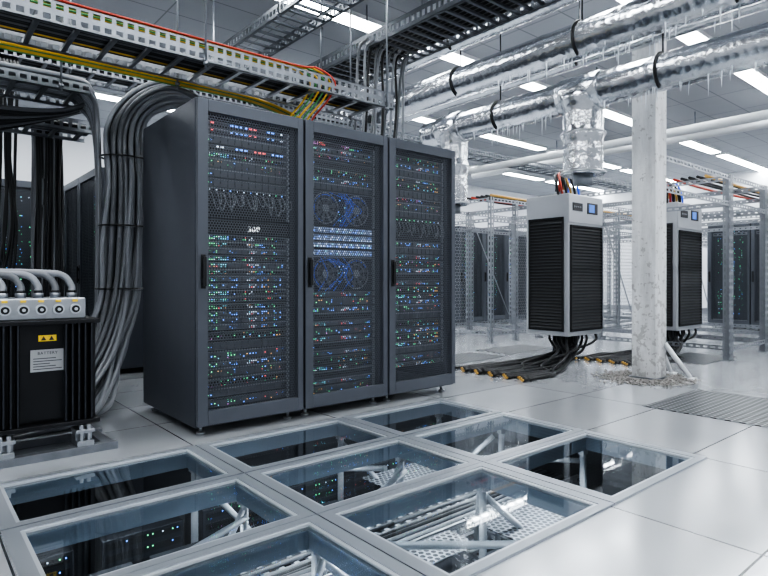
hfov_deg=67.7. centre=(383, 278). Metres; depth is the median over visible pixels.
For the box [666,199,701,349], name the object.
unit
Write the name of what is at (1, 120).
cable
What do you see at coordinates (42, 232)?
cable
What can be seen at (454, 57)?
ceiling lamp
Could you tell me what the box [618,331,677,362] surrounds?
cable
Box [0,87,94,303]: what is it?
cable
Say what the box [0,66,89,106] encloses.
cable tray
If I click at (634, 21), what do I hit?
insulated pipe
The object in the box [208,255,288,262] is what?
server
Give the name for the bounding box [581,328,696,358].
cable
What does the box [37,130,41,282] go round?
cable
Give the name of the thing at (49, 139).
cable
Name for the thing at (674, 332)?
cable
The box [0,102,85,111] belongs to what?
cable
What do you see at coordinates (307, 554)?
cable
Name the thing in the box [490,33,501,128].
hanger
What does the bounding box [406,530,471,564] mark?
sheet
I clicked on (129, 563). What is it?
junction
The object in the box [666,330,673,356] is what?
cable
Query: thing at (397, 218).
panel
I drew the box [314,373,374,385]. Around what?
server
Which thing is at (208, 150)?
server
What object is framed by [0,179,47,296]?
rack
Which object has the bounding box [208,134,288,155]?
server
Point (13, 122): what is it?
cable
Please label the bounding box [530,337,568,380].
cable
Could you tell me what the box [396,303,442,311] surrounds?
server
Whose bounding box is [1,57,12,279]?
cable
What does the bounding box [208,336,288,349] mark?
server
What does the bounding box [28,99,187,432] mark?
cable
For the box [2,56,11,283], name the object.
cable
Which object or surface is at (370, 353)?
server
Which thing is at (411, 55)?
cable
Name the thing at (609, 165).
diffuser
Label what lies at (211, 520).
server
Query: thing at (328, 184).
server
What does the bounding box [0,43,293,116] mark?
cable
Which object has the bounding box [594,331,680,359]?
cable
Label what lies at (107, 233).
cable
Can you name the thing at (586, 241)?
grille
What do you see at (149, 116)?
cable
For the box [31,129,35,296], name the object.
cable
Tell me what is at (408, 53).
cable
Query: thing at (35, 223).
cable
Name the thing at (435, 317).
server
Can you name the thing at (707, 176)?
cable
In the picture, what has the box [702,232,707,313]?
frame
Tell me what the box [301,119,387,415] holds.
rack
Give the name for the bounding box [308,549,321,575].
pedestal
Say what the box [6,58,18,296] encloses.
cable
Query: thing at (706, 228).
frame
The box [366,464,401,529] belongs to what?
diagonal strut
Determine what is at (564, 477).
cable
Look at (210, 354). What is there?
server
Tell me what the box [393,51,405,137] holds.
cable
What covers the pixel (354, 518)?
floor panel
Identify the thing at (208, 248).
server
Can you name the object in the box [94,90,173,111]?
ceiling lamp
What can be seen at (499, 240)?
rack
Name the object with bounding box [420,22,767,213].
insulated pipe
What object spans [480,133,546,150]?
ceiling lamp
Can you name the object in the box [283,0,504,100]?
cable
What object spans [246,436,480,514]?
floor panel
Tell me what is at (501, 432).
pedestal
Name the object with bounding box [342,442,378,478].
diagonal strut
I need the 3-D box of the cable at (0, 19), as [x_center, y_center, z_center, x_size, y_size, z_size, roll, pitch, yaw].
[-2.093,-1.599,3.728,5.000,0.030,0.050,0,0,-40]
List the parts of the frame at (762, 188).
rail, rail, rail, rail, rail, rail, post, rail, rail, rail, post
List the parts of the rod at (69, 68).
rod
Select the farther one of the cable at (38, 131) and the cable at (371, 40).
the cable at (371, 40)
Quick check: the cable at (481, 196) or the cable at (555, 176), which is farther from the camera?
the cable at (481, 196)
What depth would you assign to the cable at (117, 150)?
4.55 m
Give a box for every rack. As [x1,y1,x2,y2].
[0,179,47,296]
[36,545,73,575]
[63,216,63,260]
[64,178,78,296]
[76,167,142,369]
[143,97,302,434]
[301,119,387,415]
[383,137,454,400]
[455,226,483,324]
[483,229,505,321]
[503,230,525,321]
[524,240,526,319]
[708,222,750,328]
[751,221,758,329]
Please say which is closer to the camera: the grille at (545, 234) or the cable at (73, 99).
the cable at (73, 99)
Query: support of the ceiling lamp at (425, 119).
attached to the ceiling
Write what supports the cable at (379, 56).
hanging from the cable tray at (503, 19)
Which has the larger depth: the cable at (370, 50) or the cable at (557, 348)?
the cable at (557, 348)
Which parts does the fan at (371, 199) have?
patch cord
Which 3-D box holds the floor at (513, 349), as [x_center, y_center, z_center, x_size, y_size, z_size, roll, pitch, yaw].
[1.912,1.022,8.342,1.070,0.005,0.600,0,0,-40]
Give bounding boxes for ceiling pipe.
[467,110,767,174]
[471,120,767,178]
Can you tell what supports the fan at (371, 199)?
in the rack at (312, 130)
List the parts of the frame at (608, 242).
post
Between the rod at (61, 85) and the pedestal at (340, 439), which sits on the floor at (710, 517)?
the pedestal at (340, 439)
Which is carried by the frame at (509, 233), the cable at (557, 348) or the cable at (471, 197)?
the cable at (471, 197)
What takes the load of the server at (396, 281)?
in the rack at (402, 379)
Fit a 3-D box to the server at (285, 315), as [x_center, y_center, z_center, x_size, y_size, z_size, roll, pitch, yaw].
[-1.147,0.282,4.225,0.660,0.042,0.614,0,0,-40]
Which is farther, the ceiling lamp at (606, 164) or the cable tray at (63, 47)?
the ceiling lamp at (606, 164)
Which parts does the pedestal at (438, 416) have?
post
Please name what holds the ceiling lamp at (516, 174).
attached to the ceiling
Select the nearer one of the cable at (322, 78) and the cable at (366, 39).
the cable at (322, 78)
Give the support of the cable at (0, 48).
hanging from the cable tray at (63, 47)
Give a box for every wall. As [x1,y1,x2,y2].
[2,122,537,231]
[576,170,767,307]
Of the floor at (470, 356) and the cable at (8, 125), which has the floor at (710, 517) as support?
the floor at (470, 356)
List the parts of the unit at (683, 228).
control panel, head panel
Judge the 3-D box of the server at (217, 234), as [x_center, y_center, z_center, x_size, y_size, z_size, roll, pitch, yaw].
[-1.147,-0.282,4.225,0.660,0.042,0.614,0,0,-40]
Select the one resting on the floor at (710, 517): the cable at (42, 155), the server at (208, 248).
the cable at (42, 155)
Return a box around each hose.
[0,269,58,289]
[0,270,41,289]
[0,271,24,289]
[0,278,6,290]
[3,269,75,289]
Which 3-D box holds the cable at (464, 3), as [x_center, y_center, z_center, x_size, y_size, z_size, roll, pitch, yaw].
[1.178,-2.334,4.260,0.051,0.040,8.800,0,0,-40]
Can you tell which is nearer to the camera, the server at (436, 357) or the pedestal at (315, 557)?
the pedestal at (315, 557)
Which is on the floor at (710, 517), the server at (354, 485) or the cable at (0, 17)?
the server at (354, 485)
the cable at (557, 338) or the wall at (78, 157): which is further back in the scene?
the wall at (78, 157)
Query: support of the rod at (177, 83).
hanging from the ceiling
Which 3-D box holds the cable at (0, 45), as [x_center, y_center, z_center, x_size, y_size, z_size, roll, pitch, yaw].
[-2.388,-1.366,3.854,4.711,0.382,0.024,0,0,-40]
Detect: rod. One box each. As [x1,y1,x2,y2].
[59,17,63,90]
[68,0,71,72]
[175,0,179,88]
[203,0,207,69]
[212,0,214,99]
[319,0,321,71]
[349,9,351,125]
[366,5,367,74]
[385,0,388,113]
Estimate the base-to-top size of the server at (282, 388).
0.064 m
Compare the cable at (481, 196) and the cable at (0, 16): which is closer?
the cable at (0, 16)
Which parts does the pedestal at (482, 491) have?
head plate, post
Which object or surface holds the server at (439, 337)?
in the rack at (402, 379)
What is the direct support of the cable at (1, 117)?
hanging from the cable tray at (13, 79)
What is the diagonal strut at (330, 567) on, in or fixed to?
attached to the pedestal at (315, 557)
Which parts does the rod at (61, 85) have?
rod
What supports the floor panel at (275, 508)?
on the floor at (710, 517)
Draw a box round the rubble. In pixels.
[580,367,706,387]
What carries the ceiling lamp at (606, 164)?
attached to the ceiling
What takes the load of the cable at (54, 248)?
on the floor at (710, 517)
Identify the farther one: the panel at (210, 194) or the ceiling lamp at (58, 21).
the ceiling lamp at (58, 21)
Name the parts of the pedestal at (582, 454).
post, head plate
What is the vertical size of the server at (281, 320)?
0.042 m
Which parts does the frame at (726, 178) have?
rail, rail, post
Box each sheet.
[361,463,436,486]
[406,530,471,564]
[463,498,565,539]
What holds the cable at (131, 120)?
on the floor at (710, 517)
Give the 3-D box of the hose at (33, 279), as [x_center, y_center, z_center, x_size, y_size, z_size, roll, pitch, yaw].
[-2.737,0.015,3.054,1.577,0.132,0.114,0,0,-26]
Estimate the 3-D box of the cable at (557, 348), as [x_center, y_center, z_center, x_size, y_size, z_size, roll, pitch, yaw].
[1.876,0.866,6.620,0.267,0.316,1.846,0,0,29]
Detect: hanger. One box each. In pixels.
[449,50,460,95]
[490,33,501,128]
[571,0,582,55]
[653,33,663,87]
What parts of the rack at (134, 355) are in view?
door handle, door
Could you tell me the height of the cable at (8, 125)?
0.330 m
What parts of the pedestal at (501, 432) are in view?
head plate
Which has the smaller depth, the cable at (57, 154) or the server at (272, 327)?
the server at (272, 327)
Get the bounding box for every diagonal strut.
[189,514,249,547]
[196,475,250,528]
[228,508,245,535]
[250,465,387,471]
[314,558,326,575]
[322,558,348,575]
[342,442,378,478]
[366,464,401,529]
[379,469,407,488]
[390,540,518,549]
[472,434,494,454]
[474,491,478,540]
[479,455,579,462]
[486,494,522,527]
[495,436,503,540]
[580,457,586,487]
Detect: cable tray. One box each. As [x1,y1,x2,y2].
[0,0,393,120]
[0,50,386,135]
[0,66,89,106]
[2,118,91,142]
[203,0,363,69]
[234,468,578,575]
[254,0,558,108]
[281,105,631,192]
[410,511,510,563]
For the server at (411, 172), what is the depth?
5.06 m
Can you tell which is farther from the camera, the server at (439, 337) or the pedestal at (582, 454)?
the server at (439, 337)
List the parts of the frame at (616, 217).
post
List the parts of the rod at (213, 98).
rod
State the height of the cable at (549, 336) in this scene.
0.315 m
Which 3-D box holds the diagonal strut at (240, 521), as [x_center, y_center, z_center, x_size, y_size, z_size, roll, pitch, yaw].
[-0.891,1.186,2.387,0.038,0.118,1.160,0,0,19]
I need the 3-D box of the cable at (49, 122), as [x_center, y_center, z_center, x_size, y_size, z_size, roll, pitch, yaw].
[-3.798,-1.356,4.046,3.200,0.086,0.039,0,0,-40]
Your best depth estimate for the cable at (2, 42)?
4.23 m
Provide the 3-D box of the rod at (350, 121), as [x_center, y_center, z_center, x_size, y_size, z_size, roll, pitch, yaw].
[-0.322,-2.324,5.507,0.031,1.700,0.036,0,0,-40]
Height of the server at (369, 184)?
0.042 m
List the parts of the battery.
panel, name plate, rail, rail, rail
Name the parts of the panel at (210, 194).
patch cord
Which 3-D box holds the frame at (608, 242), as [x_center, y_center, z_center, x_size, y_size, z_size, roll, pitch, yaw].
[5.810,-0.144,13.649,1.390,2.340,1.720,0,0,-40]
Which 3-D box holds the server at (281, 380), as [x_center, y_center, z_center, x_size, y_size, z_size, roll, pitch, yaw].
[-1.147,0.770,4.225,0.660,0.058,0.614,0,0,-40]
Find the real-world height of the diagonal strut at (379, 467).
0.098 m
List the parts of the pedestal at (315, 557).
post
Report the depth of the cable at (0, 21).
4.11 m
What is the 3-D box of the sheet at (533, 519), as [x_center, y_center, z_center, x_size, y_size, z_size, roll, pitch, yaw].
[0.962,1.423,3.555,0.950,0.006,0.400,0,0,-40]
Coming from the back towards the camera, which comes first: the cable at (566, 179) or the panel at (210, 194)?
the cable at (566, 179)
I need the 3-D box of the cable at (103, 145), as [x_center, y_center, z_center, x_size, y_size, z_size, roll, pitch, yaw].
[-2.233,-0.279,4.295,1.750,2.589,0.524,0,0,-40]
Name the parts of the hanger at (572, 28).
hanger rod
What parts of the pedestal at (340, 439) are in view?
post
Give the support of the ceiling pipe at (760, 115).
hanging from the rod
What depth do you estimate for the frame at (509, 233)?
11.66 m
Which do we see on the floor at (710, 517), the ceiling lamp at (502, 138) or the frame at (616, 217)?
the frame at (616, 217)
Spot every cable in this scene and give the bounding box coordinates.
[0,12,371,105]
[0,14,369,106]
[0,16,368,106]
[0,17,366,107]
[0,19,363,108]
[0,21,361,108]
[0,23,360,109]
[0,25,358,110]
[0,27,355,111]
[0,40,298,117]
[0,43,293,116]
[0,45,288,115]
[0,46,283,114]
[0,48,278,113]
[0,49,378,131]
[0,51,373,131]
[0,55,2,205]
[0,56,7,266]
[0,61,101,390]
[0,70,100,388]
[0,73,95,284]
[0,79,95,267]
[0,80,95,259]
[0,82,95,244]
[0,85,94,307]
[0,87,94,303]
[0,90,184,436]
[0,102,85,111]
[0,107,83,113]
[0,108,82,115]
[0,109,80,118]
[0,111,78,121]
[0,111,79,124]
[0,112,80,127]
[0,113,80,130]
[1,55,349,128]
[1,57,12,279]
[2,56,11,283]
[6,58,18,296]
[9,58,17,296]
[12,85,199,435]
[13,93,188,439]
[20,63,135,87]
[21,61,138,85]
[21,62,137,86]
[21,127,85,136]
[23,0,310,115]
[23,126,86,135]
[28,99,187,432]
[30,0,316,116]
[31,126,88,134]
[31,129,32,235]
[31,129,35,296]
[34,223,35,288]
[35,0,321,117]
[35,136,38,278]
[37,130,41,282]
[38,130,44,280]
[41,137,44,289]
[43,0,324,119]
[43,131,47,296]
[45,121,90,129]
[46,131,50,296]
[49,220,50,269]
[50,138,53,290]
[53,134,55,277]
[54,120,60,292]
[54,132,57,282]
[55,120,63,236]
[56,0,335,120]
[56,120,63,296]
[56,154,57,223]
[79,93,95,276]
[91,145,106,316]
[92,81,191,317]
[95,84,192,346]
[95,90,141,323]
[95,93,189,335]
[95,98,188,377]
[95,112,135,368]
[95,120,131,369]
[95,122,142,406]
[95,128,135,397]
[96,107,178,415]
[99,12,330,119]
[100,103,183,409]
[105,150,122,321]
[109,126,111,236]
[112,109,174,374]
[115,228,116,264]
[127,115,140,310]
[238,468,538,575]
[242,469,542,575]
[258,498,469,575]
[262,470,546,575]
[271,0,475,97]
[271,471,550,575]
[276,0,485,99]
[278,1,489,99]
[280,0,510,106]
[282,472,554,575]
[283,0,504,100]
[287,473,558,575]
[292,0,523,102]
[296,0,530,103]
[300,475,562,575]
[322,476,566,575]
[354,37,368,129]
[362,39,373,131]
[364,46,374,131]
[370,43,382,132]
[374,44,385,133]
[381,46,391,135]
[383,48,396,135]
[389,49,401,136]
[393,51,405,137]
[396,52,409,138]
[401,54,414,139]
[457,333,597,368]
[467,197,627,220]
[469,359,514,366]
[470,335,579,370]
[470,354,557,367]
[471,197,626,219]
[480,195,631,218]
[482,335,583,368]
[483,335,587,369]
[484,346,562,372]
[485,195,630,216]
[490,194,631,215]
[496,353,562,370]
[497,343,568,372]
[499,336,577,375]
[511,336,577,373]
[513,335,561,374]
[514,336,558,377]
[526,336,568,375]
[528,336,571,377]
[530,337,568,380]
[554,174,558,194]
[558,172,563,193]
[561,171,567,192]
[563,178,571,193]
[566,178,575,193]
[568,178,579,194]
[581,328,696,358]
[591,349,631,356]
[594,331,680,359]
[602,330,684,357]
[604,329,690,358]
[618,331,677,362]
[628,330,682,360]
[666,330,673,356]
[667,181,674,201]
[669,331,683,362]
[672,182,683,202]
[673,179,749,198]
[680,177,756,198]
[688,176,758,197]
[696,175,758,194]
[704,174,758,192]
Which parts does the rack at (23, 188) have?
door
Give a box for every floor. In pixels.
[0,308,767,575]
[455,352,504,363]
[477,344,552,353]
[668,352,734,364]
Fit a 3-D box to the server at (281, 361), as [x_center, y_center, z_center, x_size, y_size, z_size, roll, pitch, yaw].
[-1.147,0.635,4.225,0.660,0.064,0.614,0,0,-40]
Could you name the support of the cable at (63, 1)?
on the cable tray at (63, 47)
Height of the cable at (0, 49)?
0.036 m
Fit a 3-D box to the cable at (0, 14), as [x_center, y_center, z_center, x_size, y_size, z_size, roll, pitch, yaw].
[-2.035,-1.599,3.659,5.000,0.030,0.050,0,0,-40]
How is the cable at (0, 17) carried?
in the cable tray at (63, 47)
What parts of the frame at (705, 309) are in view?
post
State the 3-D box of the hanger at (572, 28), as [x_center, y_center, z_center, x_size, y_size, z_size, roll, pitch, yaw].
[1.865,-2.639,5.426,0.326,1.070,0.026,0,0,-40]
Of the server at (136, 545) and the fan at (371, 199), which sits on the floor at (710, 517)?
the server at (136, 545)
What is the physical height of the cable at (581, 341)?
0.316 m
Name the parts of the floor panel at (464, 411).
glass pane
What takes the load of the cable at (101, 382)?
on the floor at (710, 517)
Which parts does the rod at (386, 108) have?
rod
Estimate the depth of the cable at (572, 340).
6.77 m
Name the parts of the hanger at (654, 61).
hanger rod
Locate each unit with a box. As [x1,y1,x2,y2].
[527,190,602,356]
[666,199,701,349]
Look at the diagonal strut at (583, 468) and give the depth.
3.75 m
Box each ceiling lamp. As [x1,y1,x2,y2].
[58,21,277,77]
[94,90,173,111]
[277,0,385,32]
[414,116,436,122]
[440,51,550,90]
[470,165,544,180]
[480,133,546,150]
[545,179,603,191]
[546,149,621,168]
[603,107,631,125]
[616,0,712,44]
[619,167,674,182]
[681,140,721,153]
[716,152,767,170]
[734,68,767,94]
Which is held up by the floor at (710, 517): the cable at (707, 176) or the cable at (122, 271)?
the cable at (122, 271)
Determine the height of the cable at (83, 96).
2.497 m
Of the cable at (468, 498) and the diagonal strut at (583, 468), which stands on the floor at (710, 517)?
the cable at (468, 498)
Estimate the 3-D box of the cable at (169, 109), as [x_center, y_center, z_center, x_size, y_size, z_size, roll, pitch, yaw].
[-2.034,-0.208,4.458,1.531,2.444,0.525,0,0,-40]
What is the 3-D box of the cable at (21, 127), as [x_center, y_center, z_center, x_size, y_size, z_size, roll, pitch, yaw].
[-3.974,-1.353,4.254,3.200,0.078,0.051,0,0,-40]
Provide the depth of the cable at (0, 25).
4.15 m
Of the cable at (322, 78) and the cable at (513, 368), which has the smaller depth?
the cable at (322, 78)
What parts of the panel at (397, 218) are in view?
patch cord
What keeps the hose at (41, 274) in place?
attached to the battery
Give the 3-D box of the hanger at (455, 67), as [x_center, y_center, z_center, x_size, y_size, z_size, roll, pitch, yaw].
[0.867,-2.639,6.612,0.326,1.070,0.026,0,0,-40]
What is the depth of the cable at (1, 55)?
5.59 m
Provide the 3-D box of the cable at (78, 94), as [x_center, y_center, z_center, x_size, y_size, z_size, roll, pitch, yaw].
[-3.396,-0.252,3.692,2.959,2.497,0.153,0,0,-43]
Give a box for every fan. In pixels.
[314,190,374,229]
[314,256,374,290]
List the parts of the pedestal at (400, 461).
post, head plate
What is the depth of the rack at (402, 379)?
4.99 m
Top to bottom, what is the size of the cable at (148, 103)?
2.503 m
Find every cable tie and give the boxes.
[94,287,142,289]
[98,224,142,226]
[99,154,142,158]
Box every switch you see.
[208,120,288,140]
[208,127,288,146]
[208,144,288,161]
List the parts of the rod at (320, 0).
rod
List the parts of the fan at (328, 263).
patch cord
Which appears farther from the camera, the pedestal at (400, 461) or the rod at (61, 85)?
the rod at (61, 85)
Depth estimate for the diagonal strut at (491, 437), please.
4.36 m
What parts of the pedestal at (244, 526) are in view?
post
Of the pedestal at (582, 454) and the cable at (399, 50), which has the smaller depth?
the pedestal at (582, 454)
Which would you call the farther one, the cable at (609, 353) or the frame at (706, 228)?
the frame at (706, 228)
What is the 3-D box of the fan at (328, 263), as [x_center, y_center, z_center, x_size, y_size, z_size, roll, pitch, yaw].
[-0.518,-0.040,4.737,0.660,0.271,0.641,0,0,-40]
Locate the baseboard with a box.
[603,305,706,310]
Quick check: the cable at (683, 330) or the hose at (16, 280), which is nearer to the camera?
the hose at (16, 280)
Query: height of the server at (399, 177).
0.042 m
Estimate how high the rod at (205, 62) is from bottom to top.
1.700 m
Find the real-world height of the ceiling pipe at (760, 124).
0.180 m
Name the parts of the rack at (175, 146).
door handle, door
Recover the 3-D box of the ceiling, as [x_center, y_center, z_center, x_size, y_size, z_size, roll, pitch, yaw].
[2.840,-3.224,8.273,23.000,0.100,17.000,0,0,-40]
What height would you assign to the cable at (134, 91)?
2.606 m
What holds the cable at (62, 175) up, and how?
hanging from the cable tray at (55, 128)
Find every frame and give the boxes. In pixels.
[455,197,541,343]
[469,207,544,337]
[514,214,617,327]
[580,175,767,360]
[600,186,767,351]
[603,216,631,325]
[603,226,631,318]
[666,155,733,361]
[692,200,758,333]
[701,209,758,327]
[702,223,717,317]
[702,228,707,313]
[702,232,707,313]
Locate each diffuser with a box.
[505,173,543,180]
[603,163,620,168]
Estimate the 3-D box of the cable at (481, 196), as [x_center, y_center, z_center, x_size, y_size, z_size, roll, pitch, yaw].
[4.089,-1.344,11.447,6.601,0.040,0.087,0,0,-40]
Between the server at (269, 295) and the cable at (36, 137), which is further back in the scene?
the cable at (36, 137)
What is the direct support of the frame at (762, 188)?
on the floor at (710, 517)
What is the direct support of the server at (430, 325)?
in the rack at (402, 379)
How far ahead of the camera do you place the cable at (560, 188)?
7.12 m
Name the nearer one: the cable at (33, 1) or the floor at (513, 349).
the cable at (33, 1)
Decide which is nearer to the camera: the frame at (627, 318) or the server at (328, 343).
the server at (328, 343)
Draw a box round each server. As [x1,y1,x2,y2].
[89,516,182,573]
[185,502,267,544]
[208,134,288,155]
[208,150,288,167]
[208,157,288,176]
[208,168,288,185]
[208,178,288,194]
[208,234,288,243]
[208,241,288,249]
[208,248,288,256]
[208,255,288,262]
[208,262,288,269]
[208,269,288,275]
[208,276,288,281]
[208,282,288,288]
[208,288,288,295]
[208,295,288,302]
[208,301,288,309]
[208,308,288,316]
[208,314,288,323]
[208,320,288,330]
[208,327,288,341]
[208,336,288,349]
[208,345,288,360]
[208,354,288,368]
[208,361,288,378]
[208,370,288,388]
[208,380,288,398]
[208,388,288,408]
[268,474,337,522]
[314,140,374,155]
[314,146,374,160]
[314,152,374,166]
[314,159,374,174]
[314,166,374,182]
[314,175,374,187]
[314,181,374,195]
[314,226,374,235]
[314,234,374,243]
[314,241,374,250]
[314,248,374,257]
[314,290,374,296]
[314,296,374,305]
[314,305,374,311]
[314,310,374,320]
[314,318,374,326]
[314,323,374,335]
[314,332,374,341]
[314,338,374,349]
[314,345,374,356]
[314,351,374,365]
[314,359,374,370]
[314,365,374,379]
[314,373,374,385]
[314,378,374,392]
[337,458,396,499]
[396,155,442,169]
[396,163,442,175]
[396,168,442,181]
[396,176,442,187]
[396,181,442,194]
[396,189,442,201]
[396,197,442,206]
[396,202,442,213]
[396,210,442,220]
[396,241,442,248]
[396,247,442,255]
[396,254,442,260]
[396,260,442,267]
[396,268,442,272]
[396,273,442,279]
[396,281,442,284]
[396,285,442,292]
[396,293,442,298]
[396,298,442,303]
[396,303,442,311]
[396,311,442,319]
[396,317,442,327]
[396,325,442,332]
[396,330,442,340]
[396,337,442,346]
[396,343,442,353]
[396,349,442,361]
[396,357,442,367]
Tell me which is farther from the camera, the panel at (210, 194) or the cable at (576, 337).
the cable at (576, 337)
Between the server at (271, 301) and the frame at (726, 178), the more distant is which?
the frame at (726, 178)
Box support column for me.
[628,0,695,379]
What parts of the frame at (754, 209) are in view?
rail, rail, rail, rail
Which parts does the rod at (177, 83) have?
rod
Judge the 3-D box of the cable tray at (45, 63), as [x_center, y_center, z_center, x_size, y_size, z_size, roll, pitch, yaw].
[-2.769,-2.034,5.774,7.000,0.120,0.400,0,0,-40]
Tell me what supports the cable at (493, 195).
on the frame at (509, 233)
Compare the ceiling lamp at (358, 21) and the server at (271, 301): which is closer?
the server at (271, 301)
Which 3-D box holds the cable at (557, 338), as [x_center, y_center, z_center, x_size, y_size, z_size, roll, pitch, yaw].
[1.958,0.868,6.574,0.282,0.315,1.664,0,0,28]
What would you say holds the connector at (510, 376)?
on the floor at (710, 517)
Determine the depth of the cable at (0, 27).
4.18 m
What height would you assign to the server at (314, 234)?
0.053 m
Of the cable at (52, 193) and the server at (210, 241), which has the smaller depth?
the server at (210, 241)
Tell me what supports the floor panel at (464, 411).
on the floor at (710, 517)
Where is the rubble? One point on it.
(620, 376)
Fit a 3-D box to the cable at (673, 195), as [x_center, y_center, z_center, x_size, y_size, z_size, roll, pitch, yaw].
[4.054,-1.215,8.079,0.084,0.326,0.344,0,0,15]
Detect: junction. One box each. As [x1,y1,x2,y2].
[85,562,132,575]
[150,533,228,559]
[284,500,338,566]
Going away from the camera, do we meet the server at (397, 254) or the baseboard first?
the server at (397, 254)
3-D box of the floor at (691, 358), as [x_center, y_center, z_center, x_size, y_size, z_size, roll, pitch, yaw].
[4.023,1.022,7.387,1.070,0.005,0.600,0,0,-40]
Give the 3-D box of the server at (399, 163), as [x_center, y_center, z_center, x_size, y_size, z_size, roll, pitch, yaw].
[0.093,-0.973,5.269,0.660,0.042,0.614,0,0,-40]
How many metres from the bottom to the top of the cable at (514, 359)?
0.316 m
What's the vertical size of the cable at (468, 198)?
0.040 m
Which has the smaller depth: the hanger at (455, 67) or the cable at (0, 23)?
the cable at (0, 23)
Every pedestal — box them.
[189,469,197,542]
[237,501,247,571]
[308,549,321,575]
[336,435,344,500]
[395,457,405,540]
[435,414,442,424]
[477,487,487,558]
[497,429,505,436]
[578,450,587,486]
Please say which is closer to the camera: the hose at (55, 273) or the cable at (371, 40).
the hose at (55, 273)
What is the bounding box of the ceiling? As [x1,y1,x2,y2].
[2,0,767,195]
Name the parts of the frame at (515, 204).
rail, rail, post, rail, rail, rail, post, rail, rail, rail, rail, rail, rail, post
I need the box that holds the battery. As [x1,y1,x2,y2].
[0,290,117,468]
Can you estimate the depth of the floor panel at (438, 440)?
3.98 m
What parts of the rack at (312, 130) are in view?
door handle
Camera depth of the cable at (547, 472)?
3.45 m
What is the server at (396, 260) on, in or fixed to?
in the rack at (402, 379)
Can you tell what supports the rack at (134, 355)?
on the floor at (710, 517)
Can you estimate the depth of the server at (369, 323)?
4.52 m
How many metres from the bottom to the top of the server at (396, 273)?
0.058 m
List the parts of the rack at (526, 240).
door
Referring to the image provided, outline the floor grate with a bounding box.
[644,389,767,427]
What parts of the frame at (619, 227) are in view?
rail, rail, rail, rail, rail, rail, rail, rail, rail, post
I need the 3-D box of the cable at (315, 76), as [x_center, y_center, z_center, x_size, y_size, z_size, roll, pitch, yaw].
[-2.254,-1.456,3.434,4.375,0.559,0.206,0,0,-40]
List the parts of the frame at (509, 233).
post, rail, rail, rail, rail, rail, rail, post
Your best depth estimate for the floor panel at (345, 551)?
2.19 m
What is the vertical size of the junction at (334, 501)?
0.360 m
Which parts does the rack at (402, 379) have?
door handle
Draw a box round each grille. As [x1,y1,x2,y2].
[528,217,563,331]
[570,225,602,331]
[666,223,672,325]
[679,230,701,326]
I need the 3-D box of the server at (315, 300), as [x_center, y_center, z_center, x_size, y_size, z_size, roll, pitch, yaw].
[-0.527,0.177,4.747,0.660,0.064,0.614,0,0,-40]
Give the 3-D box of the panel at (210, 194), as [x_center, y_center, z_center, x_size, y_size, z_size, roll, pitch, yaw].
[-1.130,-0.518,4.220,0.678,0.198,0.644,0,0,-40]
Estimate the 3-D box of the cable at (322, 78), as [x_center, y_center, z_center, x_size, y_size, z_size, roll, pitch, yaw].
[-2.225,-1.456,3.422,4.405,0.559,0.206,0,0,-40]
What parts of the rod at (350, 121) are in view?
rod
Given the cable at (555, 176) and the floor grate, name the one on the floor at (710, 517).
the floor grate
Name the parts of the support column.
plate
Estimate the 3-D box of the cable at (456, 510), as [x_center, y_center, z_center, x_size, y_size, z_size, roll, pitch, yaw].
[-0.267,1.481,3.034,4.100,0.033,0.055,0,0,-40]
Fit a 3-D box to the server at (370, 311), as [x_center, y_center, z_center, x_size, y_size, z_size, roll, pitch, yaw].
[-0.527,0.290,4.747,0.660,0.058,0.614,0,0,-40]
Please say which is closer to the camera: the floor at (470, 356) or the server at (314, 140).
the server at (314, 140)
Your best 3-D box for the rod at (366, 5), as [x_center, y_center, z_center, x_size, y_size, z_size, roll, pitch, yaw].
[-0.197,-2.699,6.631,0.031,0.950,0.036,0,0,-40]
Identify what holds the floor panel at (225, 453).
on the floor at (710, 517)
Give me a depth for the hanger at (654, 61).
5.12 m
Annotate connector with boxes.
[490,373,498,376]
[505,375,513,378]
[521,377,529,381]
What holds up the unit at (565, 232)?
on the floor at (710, 517)
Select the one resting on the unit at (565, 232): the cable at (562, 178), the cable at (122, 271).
the cable at (562, 178)
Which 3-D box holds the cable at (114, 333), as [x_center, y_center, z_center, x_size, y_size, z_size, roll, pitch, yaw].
[-2.046,-0.233,4.245,1.679,2.493,0.559,0,0,-44]
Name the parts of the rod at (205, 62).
rod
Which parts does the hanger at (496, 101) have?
hanger rod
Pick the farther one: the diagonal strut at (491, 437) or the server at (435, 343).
the server at (435, 343)
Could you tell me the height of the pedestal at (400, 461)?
0.765 m
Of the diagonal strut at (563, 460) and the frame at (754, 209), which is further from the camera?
the frame at (754, 209)
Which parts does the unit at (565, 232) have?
control panel, head panel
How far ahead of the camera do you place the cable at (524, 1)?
5.28 m
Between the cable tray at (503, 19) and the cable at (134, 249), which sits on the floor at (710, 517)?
the cable at (134, 249)
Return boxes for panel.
[0,445,242,531]
[1,474,315,575]
[122,515,423,575]
[196,417,399,473]
[208,187,291,223]
[208,220,287,236]
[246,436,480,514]
[318,462,613,575]
[342,398,501,435]
[396,218,443,243]
[402,412,582,461]
[484,430,706,504]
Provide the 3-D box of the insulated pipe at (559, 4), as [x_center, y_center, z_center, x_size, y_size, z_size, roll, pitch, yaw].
[0.873,-2.594,6.137,0.207,0.207,8.865,0,0,-40]
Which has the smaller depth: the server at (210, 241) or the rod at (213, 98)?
the server at (210, 241)
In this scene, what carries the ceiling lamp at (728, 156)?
attached to the ceiling
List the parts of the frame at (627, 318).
rail, post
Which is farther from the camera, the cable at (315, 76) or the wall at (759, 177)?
the wall at (759, 177)
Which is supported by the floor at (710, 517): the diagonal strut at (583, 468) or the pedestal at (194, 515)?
the pedestal at (194, 515)
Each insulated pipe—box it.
[306,0,580,110]
[332,0,764,126]
[377,0,767,127]
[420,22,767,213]
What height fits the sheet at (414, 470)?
0.006 m
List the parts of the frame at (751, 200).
rail, rail, rail, rail, rail, rail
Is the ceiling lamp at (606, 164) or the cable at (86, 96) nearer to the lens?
the cable at (86, 96)

